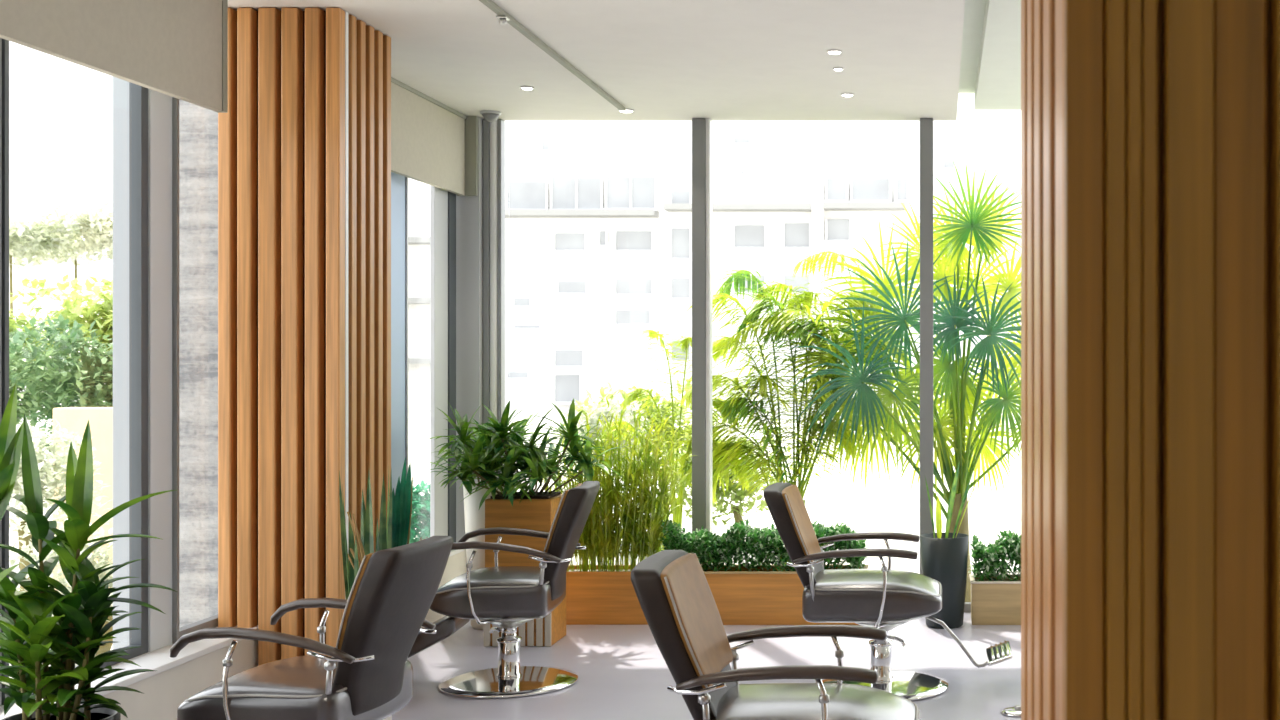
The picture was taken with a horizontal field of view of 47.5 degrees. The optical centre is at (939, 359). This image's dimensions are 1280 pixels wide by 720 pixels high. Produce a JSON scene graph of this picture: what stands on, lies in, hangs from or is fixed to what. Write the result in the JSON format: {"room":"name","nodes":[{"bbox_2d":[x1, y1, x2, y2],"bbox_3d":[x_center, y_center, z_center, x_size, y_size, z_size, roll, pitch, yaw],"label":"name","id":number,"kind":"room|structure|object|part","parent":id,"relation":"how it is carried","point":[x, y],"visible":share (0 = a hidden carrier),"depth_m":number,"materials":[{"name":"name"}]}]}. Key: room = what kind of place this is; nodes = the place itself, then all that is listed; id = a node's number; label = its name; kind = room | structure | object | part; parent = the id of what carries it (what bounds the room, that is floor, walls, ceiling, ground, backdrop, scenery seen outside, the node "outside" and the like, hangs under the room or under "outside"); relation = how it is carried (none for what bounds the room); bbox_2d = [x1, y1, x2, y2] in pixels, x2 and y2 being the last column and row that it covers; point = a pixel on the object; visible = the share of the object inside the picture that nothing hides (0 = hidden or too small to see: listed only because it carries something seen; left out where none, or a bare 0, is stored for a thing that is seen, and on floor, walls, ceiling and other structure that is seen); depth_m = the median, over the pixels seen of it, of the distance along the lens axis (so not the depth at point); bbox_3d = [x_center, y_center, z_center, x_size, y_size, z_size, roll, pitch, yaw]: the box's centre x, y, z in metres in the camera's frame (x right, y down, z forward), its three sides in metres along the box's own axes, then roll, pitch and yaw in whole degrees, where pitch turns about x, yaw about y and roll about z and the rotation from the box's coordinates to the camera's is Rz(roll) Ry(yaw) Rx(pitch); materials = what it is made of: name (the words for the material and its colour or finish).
{"room":"salon","nodes":[
{"label":"salon","id":0,"kind":"room"},
{"bbox_2d":[103,549,466,719],"bbox_3d":[-2.920,1.308,3.000,0.260,0.385,10.800,0,0,0],"label":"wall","id":1,"kind":"structure","parent":0,"point":[164,692],"depth_m":5.18,"materials":[{"name":"white paint"}]},
{"bbox_2d":[0,38,1,704],"bbox_3d":[-2.987,-0.172,4.357,0.065,2.520,0.110,0,0,0],"label":"trim","id":2,"kind":"structure","parent":1,"relation":"attached to","point":[0,38],"depth_m":4.40,"materials":[{"name":"grey metal"}]},
{"bbox_2d":[2,39,147,704],"bbox_3d":[-2.970,-0.172,4.813,0.044,2.520,0.798,0,0,0],"label":"window","id":3,"kind":"structure","parent":1,"relation":"in","point":[138,95],"depth_m":5.17,"materials":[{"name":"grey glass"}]},
{"bbox_2d":[148,89,171,651],"bbox_3d":[-2.980,-0.172,5.290,0.080,2.520,0.151,0,0,0],"label":"window frame","id":4,"kind":"structure","parent":1,"relation":"attached to","point":[159,104],"depth_m":5.27,"materials":[{"name":"grey metal"}]},
{"bbox_2d":[172,97,178,643],"bbox_3d":[-2.973,-0.172,5.375,0.095,2.520,0.018,0,0,0],"label":"trim","id":5,"kind":"structure","parent":1,"relation":"attached to","point":[175,102],"depth_m":5.37,"materials":[{"name":"grey metal"}]},
{"bbox_2d":[179,614,217,637],"bbox_3d":[-2.970,-0.172,5.742,0.044,2.520,0.715,0,0,0],"label":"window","id":6,"kind":"structure","parent":1,"relation":"in","point":[210,622],"depth_m":5.59,"materials":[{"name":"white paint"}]},
{"bbox_2d":[0,549,463,719],"bbox_3d":[-2.910,1.101,2.875,0.280,0.025,10.550,0,0,0],"label":"trim","id":7,"kind":"structure","parent":1,"relation":"on","point":[159,660],"depth_m":5.07,"materials":[{"name":"stone"}]},
{"bbox_2d":[391,457,412,547],"bbox_3d":[-2.836,0.798,7.362,0.112,0.578,0.094,0,0,-15],"label":"snake plant","id":8,"kind":"object","parent":7,"relation":"on","point":[402,498],"visible":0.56,"depth_m":7.34,"materials":[{"name":"teal plant"}]},
{"bbox_3d":[-2.804,0.808,7.402,0.011,0.380,0.038,0,0,29],"label":"stem","id":9,"kind":"part","parent":8,"relation":"part of","materials":[{"name":"green plant"}]},
{"bbox_2d":[391,172,404,492],"bbox_3d":[-2.917,-0.172,6.928,0.065,2.520,1.255,0,0,0],"label":"trim","id":10,"kind":"structure","parent":1,"relation":"attached to","point":[397,181],"depth_m":7.45,"materials":[{"name":"grey metal"}]},
{"bbox_2d":[405,177,407,476],"bbox_3d":[-2.900,-0.172,7.830,0.044,2.520,0.540,0,0,0],"label":"trim","id":11,"kind":"structure","parent":1,"relation":"in","point":[406,178],"depth_m":7.56,"materials":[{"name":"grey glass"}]},
{"bbox_2d":[430,185,447,536],"bbox_3d":[-2.858,-0.172,7.990,0.027,2.520,0.210,0,0,0],"label":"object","id":12,"kind":"structure","parent":1,"relation":"attached to","point":[438,197],"depth_m":7.94,"materials":[{"name":"metal"}]},
{"bbox_2d":[448,191,455,542],"bbox_3d":[-2.870,-0.172,8.162,0.060,2.519,0.115,0,0,0],"label":"trim","id":13,"kind":"structure","parent":1,"relation":"attached to","point":[451,196],"depth_m":8.14,"materials":[{"name":"grey metal"}]},
{"bbox_2d":[456,117,482,541],"bbox_3d":[-2.805,0.034,8.325,0.180,2.932,0.150,0,0,0],"label":"window frame","id":14,"kind":"structure","parent":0,"point":[469,209],"depth_m":8.25,"materials":[{"name":"paint"}]},
{"bbox_2d":[391,82,464,194],"bbox_3d":[-2.805,-1.200,7.240,0.030,0.466,1.960,0,0,0],"label":"roller blind","id":15,"kind":"object","parent":14,"relation":"attached to","point":[428,140],"depth_m":7.59,"materials":[{"name":"fabric"}]},
{"bbox_2d":[391,77,466,118],"bbox_3d":[-2.784,-1.423,7.240,0.012,0.020,1.960,0,0,0],"label":"trim","id":16,"kind":"structure","parent":14,"relation":"attached to","point":[393,80],"depth_m":7.60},
{"bbox_2d":[456,116,477,195],"bbox_3d":[-2.783,-1.200,8.281,0.115,0.466,0.118,0,0,0],"label":"trim","id":17,"kind":"structure","parent":14,"relation":"attached to","point":[471,123],"depth_m":8.22,"materials":[{"name":"grey paint"}]},
{"bbox_2d":[483,119,489,482],"bbox_3d":[-2.694,0.034,8.350,0.038,2.931,0.100,0,0,0],"label":"trim","id":18,"kind":"structure","parent":14,"relation":"attached to","point":[486,124],"depth_m":8.30,"materials":[{"name":"grey metal"}]},
{"bbox_2d":[490,120,496,476],"bbox_3d":[-2.652,0.035,8.320,0.044,2.925,0.044,0,0,0],"label":"trim","id":19,"kind":"structure","parent":14,"relation":"attached to","point":[493,125],"depth_m":8.30,"materials":[{"name":"grey metal"}]},
{"bbox_2d":[497,119,504,477],"bbox_3d":[-2.616,0.034,8.350,0.023,2.931,0.080,0,0,0],"label":"trim","id":20,"kind":"structure","parent":14,"relation":"attached to","point":[500,123],"depth_m":8.31,"materials":[{"name":"grey metal"}]},
{"bbox_2d":[228,0,964,120],"bbox_3d":[-1.500,-1.685,2.900,3.200,0.500,11.000,0,0,0],"label":"ceiling","id":21,"kind":"structure","parent":0,"point":[661,60],"depth_m":6.60,"materials":[{"name":"paint"}]},
{"bbox_2d":[0,0,221,110],"bbox_3d":[-2.805,-1.200,1.520,0.030,0.466,7.840,0,0,0],"label":"roller blind","id":22,"kind":"object","parent":21,"relation":"attached to","point":[173,48],"depth_m":4.86,"materials":[{"name":"fabric"}]},
{"bbox_2d":[214,0,227,112],"bbox_3d":[-2.805,-1.199,5.458,0.038,0.464,0.034,0,0,0],"label":"trim","id":23,"kind":"structure","parent":21,"relation":"attached to","point":[224,2],"depth_m":5.46,"materials":[{"name":"beige paint"}]},
{"bbox_2d":[480,110,500,121],"bbox_3d":[-2.600,-1.407,8.100,0.116,0.054,0.116,0,0,0],"label":"smoke detector","id":24,"kind":"object","parent":21,"relation":"attached to","point":[488,115],"visible":1,"depth_m":8.07,"materials":[{"name":"plastic"}]},
{"bbox_2d":[520,86,533,89],"bbox_3d":[-2.170,-1.429,7.360,0.071,0.010,0.071,0,0,0],"label":"recessed light","id":25,"kind":"object","parent":21,"relation":"in","point":[521,87],"visible":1,"depth_m":7.34,"materials":[{"name":"white"}]},
{"bbox_2d":[479,0,624,110],"bbox_3d":[-1.800,-1.409,3.975,0.044,0.051,7.950,0,0,0],"label":"ceiling track","id":26,"kind":"object","parent":21,"relation":"attached to","point":[503,17],"visible":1,"depth_m":6.37,"materials":[{"name":"metal"}]},
{"bbox_2d":[618,109,633,112],"bbox_3d":[-1.800,-1.429,8.030,0.092,0.010,0.092,0,0,0],"label":"recessed light","id":27,"kind":"object","parent":21,"relation":"in","point":[626,110],"visible":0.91,"depth_m":8.02,"materials":[{"name":"white"}]},
{"bbox_2d":[827,49,841,53],"bbox_3d":[-0.490,-1.429,6.500,0.071,0.010,0.071,0,0,0],"label":"recessed light","id":28,"kind":"object","parent":21,"relation":"in","point":[833,51],"visible":1,"depth_m":6.48,"materials":[{"name":"white"}]},
{"bbox_2d":[833,67,842,70],"bbox_3d":[-0.500,-1.429,6.880,0.051,0.010,0.051,0,0,0],"label":"recessed light","id":29,"kind":"object","parent":21,"relation":"in","point":[834,68],"visible":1,"depth_m":6.86,"materials":[{"name":"white"}]},
{"bbox_2d":[841,93,853,96],"bbox_3d":[-0.500,-1.429,7.550,0.071,0.010,0.071,0,0,0],"label":"recessed light","id":30,"kind":"object","parent":21,"relation":"in","point":[842,94],"visible":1,"depth_m":7.53,"materials":[{"name":"white"}]},
{"bbox_2d":[392,612,1020,719],"bbox_3d":[1.050,1.560,2.915,8.300,0.120,11.030,0,0,0],"label":"floor","id":31,"kind":"structure","parent":0,"point":[622,672],"depth_m":6.85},
{"bbox_2d":[0,383,31,669],"bbox_3d":[-2.431,0.777,3.390,0.396,1.445,0.271,0,0,-29],"label":"potted plant","id":32,"kind":"object","parent":31,"relation":"on","point":[11,441],"visible":1,"depth_m":3.42,"materials":[{"name":"green plant"}]},
{"bbox_2d":[0,414,176,719],"bbox_3d":[-2.505,0.826,4.002,0.545,1.348,0.416,0,0,-34],"label":"potted plant","id":33,"kind":"object","parent":31,"relation":"on","point":[37,639],"visible":1,"depth_m":3.98,"materials":[{"name":"green plant"}]},
{"bbox_3d":[-2.515,1.260,4.000,0.300,0.480,0.300,0,0,0],"label":"pot","id":34,"kind":"part","parent":33,"relation":"part of","materials":[{"name":"white ceramic"}]},
{"bbox_2d":[218,8,390,665],"bbox_3d":[-2.685,0.034,5.960,0.498,2.933,0.550,0,0,0],"label":"column","id":35,"kind":"structure","parent":31,"relation":"on","point":[304,136],"depth_m":5.69,"materials":[{"name":"brown wood"}]},
{"bbox_2d":[170,536,452,719],"bbox_3d":[-2.069,1.040,4.486,0.922,0.919,0.624,0,0,6],"label":"salon chair","id":36,"kind":"object","parent":31,"relation":"on","point":[368,674],"visible":1,"depth_m":4.28,"materials":[{"name":"leather"}]},
{"bbox_3d":[-2.045,0.858,4.220,0.583,0.102,0.052,0,0,6],"label":"armrest","id":37,"kind":"part","parent":36,"relation":"part of","materials":[{"name":"brown wood"}]},
{"bbox_3d":[-2.055,1.070,4.485,0.530,0.200,0.540,0,0,6],"label":"seat","id":38,"kind":"part","parent":36,"relation":"part of","materials":[{"name":"leather"}]},
{"bbox_3d":[-1.840,0.980,4.217,0.041,0.162,0.033,0,0,6],"label":"post","id":39,"kind":"part","parent":36,"relation":"part of","materials":[{"name":"metal"}]},
{"bbox_3d":[-1.990,0.858,4.741,0.583,0.102,0.052,0,0,6],"label":"armrest","id":40,"kind":"part","parent":36,"relation":"part of","materials":[{"name":"brown wood"}]},
{"bbox_2d":[338,539,423,649],"bbox_3d":[-1.762,0.755,4.454,0.144,0.330,0.426,0,0,6],"label":"cushion","id":41,"kind":"object","parent":36,"relation":"on","point":[371,620],"depth_m":4.26,"materials":[{"name":"brown leather"}]},
{"bbox_3d":[-1.729,0.840,4.450,0.239,0.520,0.438,0,0,6],"label":"backrest","id":42,"kind":"part","parent":36,"relation":"part of","materials":[{"name":"brown leather"}]},
{"bbox_2d":[339,471,391,719],"bbox_3d":[-2.281,0.961,5.576,0.233,1.079,0.207,0,0,0],"label":"snake plant","id":43,"kind":"object","parent":31,"relation":"on","point":[383,534],"visible":0.15,"depth_m":5.55,"materials":[{"name":"green plant"}]},
{"bbox_3d":[-2.303,0.911,5.570,0.114,0.616,0.011,0,0,0],"label":"stem","id":44,"kind":"part","parent":43,"relation":"part of","materials":[{"name":"green plant"}]},
{"bbox_3d":[-2.286,0.914,5.550,0.088,0.610,0.011,0,0,0],"label":"stem","id":45,"kind":"part","parent":43,"relation":"part of","materials":[{"name":"green plant"}]},
{"bbox_3d":[-2.272,0.941,5.560,0.101,0.557,0.011,0,0,0],"label":"stem","id":46,"kind":"part","parent":43,"relation":"part of","materials":[{"name":"plant"}]},
{"bbox_2d":[430,410,541,629],"bbox_3d":[-2.554,0.888,7.826,0.607,1.223,0.667,0,0,0],"label":"potted plant","id":47,"kind":"object","parent":31,"relation":"on","point":[474,516],"visible":0.17,"depth_m":7.74,"materials":[{"name":"green plant"}]},
{"bbox_3d":[-2.530,1.100,7.860,0.280,0.800,0.280,0,0,0],"label":"pot","id":48,"kind":"part","parent":47,"relation":"part of","materials":[{"name":"beige ceramic"}]},
{"bbox_2d":[408,481,599,698],"bbox_3d":[-2.059,1.040,6.495,0.922,0.919,0.624,0,0,-5],"label":"salon chair","id":49,"kind":"object","parent":31,"relation":"on","point":[507,598],"visible":0.94,"depth_m":6.32,"materials":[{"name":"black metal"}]},
{"bbox_3d":[-2.079,1.272,6.568,0.019,0.038,0.139,0,0,-42],"label":"pump lever","id":50,"kind":"part","parent":49,"relation":"part of","materials":[{"name":"silver metal"}]},
{"bbox_3d":[-2.045,1.070,6.496,0.530,0.200,0.540,0,0,-5],"label":"seat","id":51,"kind":"part","parent":49,"relation":"part of","materials":[{"name":"leather"}]},
{"bbox_3d":[-1.985,0.858,6.238,0.583,0.102,0.052,0,0,-5],"label":"armrest","id":52,"kind":"part","parent":49,"relation":"part of","materials":[{"name":"brown wood"}]},
{"bbox_3d":[-2.000,1.482,6.500,0.624,0.035,0.624,0,0,-5],"label":"plate","id":53,"kind":"part","parent":49,"relation":"part of","materials":[{"name":"silver metal"}]},
{"bbox_3d":[-2.030,0.858,6.760,0.583,0.102,0.052,0,0,-5],"label":"armrest","id":54,"kind":"part","parent":49,"relation":"part of","materials":[{"name":"brown wood"}]},
{"bbox_3d":[-1.783,0.980,6.274,0.041,0.162,0.033,0,0,-5],"label":"post","id":55,"kind":"part","parent":49,"relation":"part of","materials":[{"name":"metal"}]},
{"bbox_2d":[543,483,581,558],"bbox_3d":[-1.752,0.755,6.522,0.144,0.330,0.426,0,0,-5],"label":"cushion","id":56,"kind":"object","parent":49,"relation":"on","point":[565,532],"depth_m":6.32,"materials":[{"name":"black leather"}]},
{"bbox_3d":[-1.718,0.840,6.525,0.239,0.520,0.438,0,0,-5],"label":"backrest","id":57,"kind":"part","parent":49,"relation":"part of","materials":[{"name":"brown leather"}]},
{"bbox_2d":[420,398,621,646],"bbox_3d":[-2.235,0.851,7.453,1.064,1.293,0.799,0,0,0],"label":"potted plant","id":58,"kind":"object","parent":31,"relation":"on","point":[508,508],"visible":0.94,"depth_m":7.33,"materials":[{"name":"green plant"}]},
{"bbox_2d":[541,397,691,624],"bbox_3d":[-1.875,0.848,8.029,1.017,1.302,0.487,0,0,0],"label":"grass planter","id":59,"kind":"object","parent":31,"relation":"on","point":[602,593],"visible":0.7,"depth_m":7.96,"materials":[{"name":"brown wood"}]},
{"bbox_2d":[692,118,705,557],"bbox_3d":[-1.430,0.034,8.350,0.080,2.931,0.120,0,0,0],"label":"window mullion","id":60,"kind":"structure","parent":31,"relation":"on","point":[698,124],"depth_m":8.29,"materials":[{"name":"paint"}]},
{"bbox_2d":[660,519,868,624],"bbox_3d":[-1.010,1.200,8.059,1.224,0.601,0.307,0,0,0],"label":"planter","id":61,"kind":"object","parent":31,"relation":"on","point":[759,592],"visible":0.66,"depth_m":7.95,"materials":[{"name":"brown wood"}]},
{"bbox_2d":[631,550,919,719],"bbox_3d":[-0.307,1.040,4.070,1.124,0.919,0.638,0,0,0],"label":"salon chair","id":62,"kind":"object","parent":31,"relation":"on","point":[672,589],"visible":1,"depth_m":3.96,"materials":[{"name":"leather"}]},
{"bbox_3d":[-0.727,0.840,4.070,0.285,0.520,0.510,0,0,0],"label":"backrest","id":63,"kind":"part","parent":62,"relation":"part of","materials":[{"name":"brown leather"}]},
{"bbox_2d":[660,553,733,688],"bbox_3d":[-0.710,0.755,4.070,0.157,0.330,0.496,0,0,0],"label":"cushion","id":64,"kind":"object","parent":62,"relation":"on","point":[694,642],"depth_m":3.98,"materials":[{"name":"beige leather"}]},
{"bbox_3d":[-0.636,0.980,3.801,0.041,0.162,0.034,0,0,0],"label":"post","id":65,"kind":"part","parent":62,"relation":"part of","materials":[{"name":"metal"}]},
{"bbox_3d":[-0.636,0.980,4.339,0.041,0.162,0.034,0,0,0],"label":"post","id":66,"kind":"part","parent":62,"relation":"part of","materials":[{"name":"metal"}]},
{"bbox_3d":[-0.439,0.859,3.780,0.546,0.067,0.058,0,0,0],"label":"armrest","id":67,"kind":"part","parent":62,"relation":"part of","materials":[{"name":"brown wood"}]},
{"bbox_3d":[-0.439,0.859,4.360,0.546,0.067,0.058,0,0,0],"label":"armrest","id":68,"kind":"part","parent":62,"relation":"part of","materials":[{"name":"brown wood"}]},
{"bbox_3d":[-0.370,1.070,4.070,0.620,0.200,0.540,0,0,0],"label":"seat","id":69,"kind":"part","parent":62,"relation":"part of","materials":[{"name":"leather"}]},
{"bbox_2d":[763,483,1011,700],"bbox_3d":[-0.237,1.040,6.420,1.124,0.919,0.638,0,0,0],"label":"salon chair","id":70,"kind":"object","parent":31,"relation":"on","point":[886,598],"visible":0.96,"depth_m":6.20,"materials":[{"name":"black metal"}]},
{"bbox_3d":[-0.657,0.840,6.420,0.285,0.520,0.510,0,0,0],"label":"backrest","id":71,"kind":"part","parent":70,"relation":"part of","materials":[{"name":"brown leather"}]},
{"bbox_2d":[782,485,820,565],"bbox_3d":[-0.640,0.755,6.420,0.157,0.330,0.496,0,0,0],"label":"cushion","id":72,"kind":"object","parent":70,"relation":"on","point":[799,538],"depth_m":6.20,"materials":[{"name":"beige leather"}]},
{"bbox_3d":[-0.567,0.980,6.151,0.041,0.162,0.034,0,0,0],"label":"post","id":73,"kind":"part","parent":70,"relation":"part of","materials":[{"name":"metal"}]},
{"bbox_3d":[-0.369,0.859,6.130,0.546,0.067,0.058,0,0,0],"label":"armrest","id":74,"kind":"part","parent":70,"relation":"part of","materials":[{"name":"brown wood"}]},
{"bbox_3d":[-0.369,0.859,6.710,0.546,0.067,0.058,0,0,0],"label":"armrest","id":75,"kind":"part","parent":70,"relation":"part of","materials":[{"name":"brown wood"}]},
{"bbox_3d":[-0.300,1.070,6.420,0.620,0.200,0.540,0,0,0],"label":"seat","id":76,"kind":"part","parent":70,"relation":"part of","materials":[{"name":"leather"}]},
{"bbox_3d":[-0.270,1.482,6.420,0.624,0.035,0.624,0,0,0],"label":"plate","id":77,"kind":"part","parent":70,"relation":"part of","materials":[{"name":"silver metal"}]},
{"bbox_3d":[-0.198,1.272,6.346,0.019,0.038,0.139,0,0,-37],"label":"pump lever","id":78,"kind":"part","parent":70,"relation":"part of","materials":[{"name":"silver metal"}]},
{"bbox_2d":[920,118,932,573],"bbox_3d":[-0.080,0.034,8.350,0.080,2.931,0.120,0,0,0],"label":"trim","id":79,"kind":"structure","parent":31,"relation":"on","point":[926,124],"depth_m":8.29,"materials":[{"name":"paint"}]},
{"bbox_2d":[920,460,985,628],"bbox_3d":[0.075,1.027,7.900,0.375,0.946,0.274,0,0,0],"label":"potted plant","id":80,"kind":"object","parent":31,"relation":"on","point":[944,555],"visible":0.94,"depth_m":7.80,"materials":[{"name":"green plant"}]},
{"bbox_3d":[0.025,1.245,7.900,0.274,0.510,0.274,0,0,0],"label":"pot","id":81,"kind":"part","parent":80,"relation":"part of","materials":[{"name":"grey ceramic"}]},
{"bbox_2d":[964,602,970,611],"bbox_3d":[0.600,0.034,8.350,1.260,2.930,0.060,0,0,0],"label":"window","id":82,"kind":"structure","parent":31,"relation":"on","point":[967,608],"depth_m":8.32,"materials":[{"name":"metal"}]},
{"bbox_2d":[968,529,1020,624],"bbox_3d":[0.734,1.222,8.057,1.159,0.555,0.320,0,0,0],"label":"planter","id":83,"kind":"object","parent":31,"relation":"on","point":[995,595],"visible":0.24,"depth_m":7.92,"materials":[{"name":"wood"}]},
{"bbox_2d":[1000,705,1020,716],"bbox_3d":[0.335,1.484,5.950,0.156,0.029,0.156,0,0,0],"label":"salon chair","id":84,"kind":"object","parent":31,"relation":"on","point":[1014,711],"visible":0.59,"depth_m":5.92,"materials":[{"name":"silver metal"}]},
{"bbox_2d":[1021,0,1279,719],"bbox_3d":[0.618,0.005,1.926,0.964,2.990,0.868,0,0,0],"label":"column","id":85,"kind":"structure","parent":31,"relation":"on","point":[1150,129],"depth_m":1.51,"materials":[{"name":"brown wood"}]},
{"bbox_3d":[-0.750,0.034,8.350,1.260,2.930,0.060,0,0,0],"label":"window","id":86,"kind":"structure","parent":31,"relation":"on","visible":0},
{"bbox_2d":[706,119,711,561],"bbox_3d":[-1.377,0.034,8.350,0.024,2.931,0.100,0,0,0],"label":"trim","id":87,"kind":"structure","parent":86,"relation":"attached to","point":[708,121],"depth_m":8.30,"materials":[{"name":"grey metal"}]},
{"bbox_2d":[959,0,986,92],"bbox_3d":[0.153,-1.768,2.900,0.107,0.335,11.000,0,0,0],"label":"ceiling","id":88,"kind":"structure","parent":0,"point":[974,10],"depth_m":7.08,"materials":[{"name":"paint"}]},
{"bbox_2d":[974,0,1020,109],"bbox_3d":[2.704,-1.718,2.900,4.993,0.435,11.000,0,0,0],"label":"ceiling","id":89,"kind":"structure","parent":0,"point":[998,80],"depth_m":7.01,"materials":[{"name":"paint"}]},
{"label":"outside","id":90,"kind":"structure","parent":0,"visible":0},
{"bbox_2d":[9,410,1020,678],"bbox_3d":[0.000,1.865,45.000,120.000,0.470,150.000,0,0,0],"label":"ground","id":91,"kind":"structure","parent":90,"point":[880,507],"depth_m":16.60,"materials":[{"name":"white"}]},
{"bbox_2d":[9,399,78,522],"bbox_3d":[-10.800,0.990,14.100,6.400,1.280,0.200,0,0,0],"label":"wall","id":92,"kind":"structure","parent":91,"relation":"on","point":[39,424],"depth_m":14.00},
{"bbox_2d":[9,313,112,463],"bbox_3d":[-6.280,0.647,10.478,1.282,1.974,1.368,0,0,0],"label":"shrub","id":93,"kind":"object","parent":91,"relation":"on","point":[60,387],"visible":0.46,"depth_m":10.17,"materials":[{"name":"green plant"}]},
{"bbox_2d":[9,274,112,401],"bbox_3d":[-7.296,0.432,11.995,2.187,2.405,1.963,0,0,0],"label":"tree","id":94,"kind":"object","parent":91,"relation":"on","point":[73,310],"visible":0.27,"depth_m":11.70,"materials":[{"name":"green plant"}]},
{"bbox_2d":[9,419,112,590],"bbox_3d":[-5.417,0.992,8.272,0.947,1.285,0.926,0,0,-25],"label":"shrub","id":95,"kind":"object","parent":91,"relation":"on","point":[48,477],"visible":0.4,"depth_m":8.26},
{"bbox_2d":[9,215,112,318],"bbox_3d":[-24.367,-1.109,37.193,4.275,5.484,4.427,0,0,0],"label":"tree","id":96,"kind":"object","parent":91,"relation":"on","point":[30,249],"visible":0.73,"depth_m":37.20,"materials":[{"name":"green plant"}]},
{"bbox_2d":[9,194,112,244],"bbox_3d":[-22.374,-1.460,38.059,4.964,6.186,3.899,0,0,0],"label":"tree","id":97,"kind":"object","parent":91,"relation":"on","point":[96,219],"visible":0.44,"depth_m":37.09,"materials":[{"name":"green plant"}]},
{"bbox_2d":[9,507,112,655],"bbox_3d":[-4.606,1.200,7.574,0.899,0.872,0.830,0,0,30],"label":"shrub","id":98,"kind":"object","parent":91,"relation":"on","point":[102,557],"visible":0.17,"depth_m":7.56,"materials":[{"name":"green plant"}]},
{"bbox_2d":[9,316,112,567],"bbox_3d":[-7.196,0.627,10.954,1.405,2.014,1.223,0,0,0],"label":"shrub","id":99,"kind":"object","parent":91,"relation":"on","point":[20,411],"visible":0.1,"depth_m":10.77,"materials":[{"name":"green plant"}]},
{"bbox_2d":[9,226,112,359],"bbox_3d":[-24.699,-1.112,39.855,6.959,5.493,4.430,0,0,-4],"label":"tree","id":100,"kind":"object","parent":91,"relation":"on","point":[18,262],"visible":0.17,"depth_m":39.90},
{"bbox_2d":[53,407,112,590],"bbox_3d":[-5.616,0.980,9.700,0.946,1.301,0.200,0,0,0],"label":"wall","id":101,"kind":"structure","parent":91,"relation":"on","point":[75,419],"depth_m":9.60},
{"bbox_2d":[113,77,128,649],"bbox_3d":[-3.333,0.015,5.732,0.075,3.230,0.065,0,0,0],"label":"window frame","id":102,"kind":"structure","parent":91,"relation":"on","point":[120,87],"depth_m":5.70,"materials":[{"name":"grey metal"}]},
{"bbox_2d":[179,99,217,627],"bbox_3d":[-3.310,-0.035,6.375,0.380,3.330,0.450,0,0,0],"label":"stone pier","id":103,"kind":"structure","parent":91,"relation":"on","point":[198,125],"depth_m":6.15,"materials":[{"name":"grey stone"}]},
{"bbox_2d":[409,479,429,543],"bbox_3d":[-3.927,1.226,10.448,0.801,0.828,0.926,0,0,-17],"label":"shrub","id":104,"kind":"object","parent":91,"relation":"on","point":[420,517],"visible":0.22,"depth_m":10.27,"materials":[{"name":"teal plant"}]},
{"bbox_2d":[9,41,1020,410],"bbox_3d":[-15.000,-5.370,48.750,38.000,14.000,8.500,0,0,0],"label":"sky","id":105,"kind":"structure","parent":91,"relation":"on","point":[598,214],"depth_m":45.30,"materials":[{"name":"white concrete"}]},
{"bbox_2d":[527,394,653,558],"bbox_3d":[-2.903,0.950,11.535,1.126,1.367,1.010,0,0,0],"label":"shrub","id":106,"kind":"object","parent":91,"relation":"on","point":[592,420],"visible":0.23,"depth_m":11.29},
{"bbox_2d":[562,372,752,507],"bbox_3d":[-2.529,0.870,12.503,1.853,1.536,0.979,0,0,0],"label":"shrub","id":107,"kind":"object","parent":91,"relation":"on","point":[622,392],"visible":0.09,"depth_m":12.43,"materials":[{"name":"green plant"}]},
{"bbox_2d":[594,330,749,550],"bbox_3d":[-1.830,0.711,9.454,1.008,1.840,0.632,0,0,18],"label":"palm","id":108,"kind":"object","parent":91,"relation":"on","point":[631,397],"visible":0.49,"depth_m":9.44,"materials":[{"name":"green plant"}]},
{"bbox_2d":[668,427,797,539],"bbox_3d":[-1.770,1.103,11.976,1.211,1.077,0.927,0,0,0],"label":"shrub","id":109,"kind":"object","parent":91,"relation":"on","point":[737,495],"visible":0.25,"depth_m":11.91,"materials":[{"name":"green plant"}]},
{"bbox_2d":[678,250,911,563],"bbox_3d":[-0.946,0.438,9.372,1.580,2.385,1.179,0,0,0],"label":"palm","id":110,"kind":"object","parent":91,"relation":"on","point":[730,449],"visible":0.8,"depth_m":9.25,"materials":[{"name":"green plant"}]},
{"bbox_2d":[775,158,1020,601],"bbox_3d":[-0.013,0.154,9.258,2.227,2.952,0.988,0,0,0],"label":"fan palm","id":111,"kind":"object","parent":91,"relation":"on","point":[962,396],"visible":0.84,"depth_m":9.20,"materials":[{"name":"green plant"}]}
]}

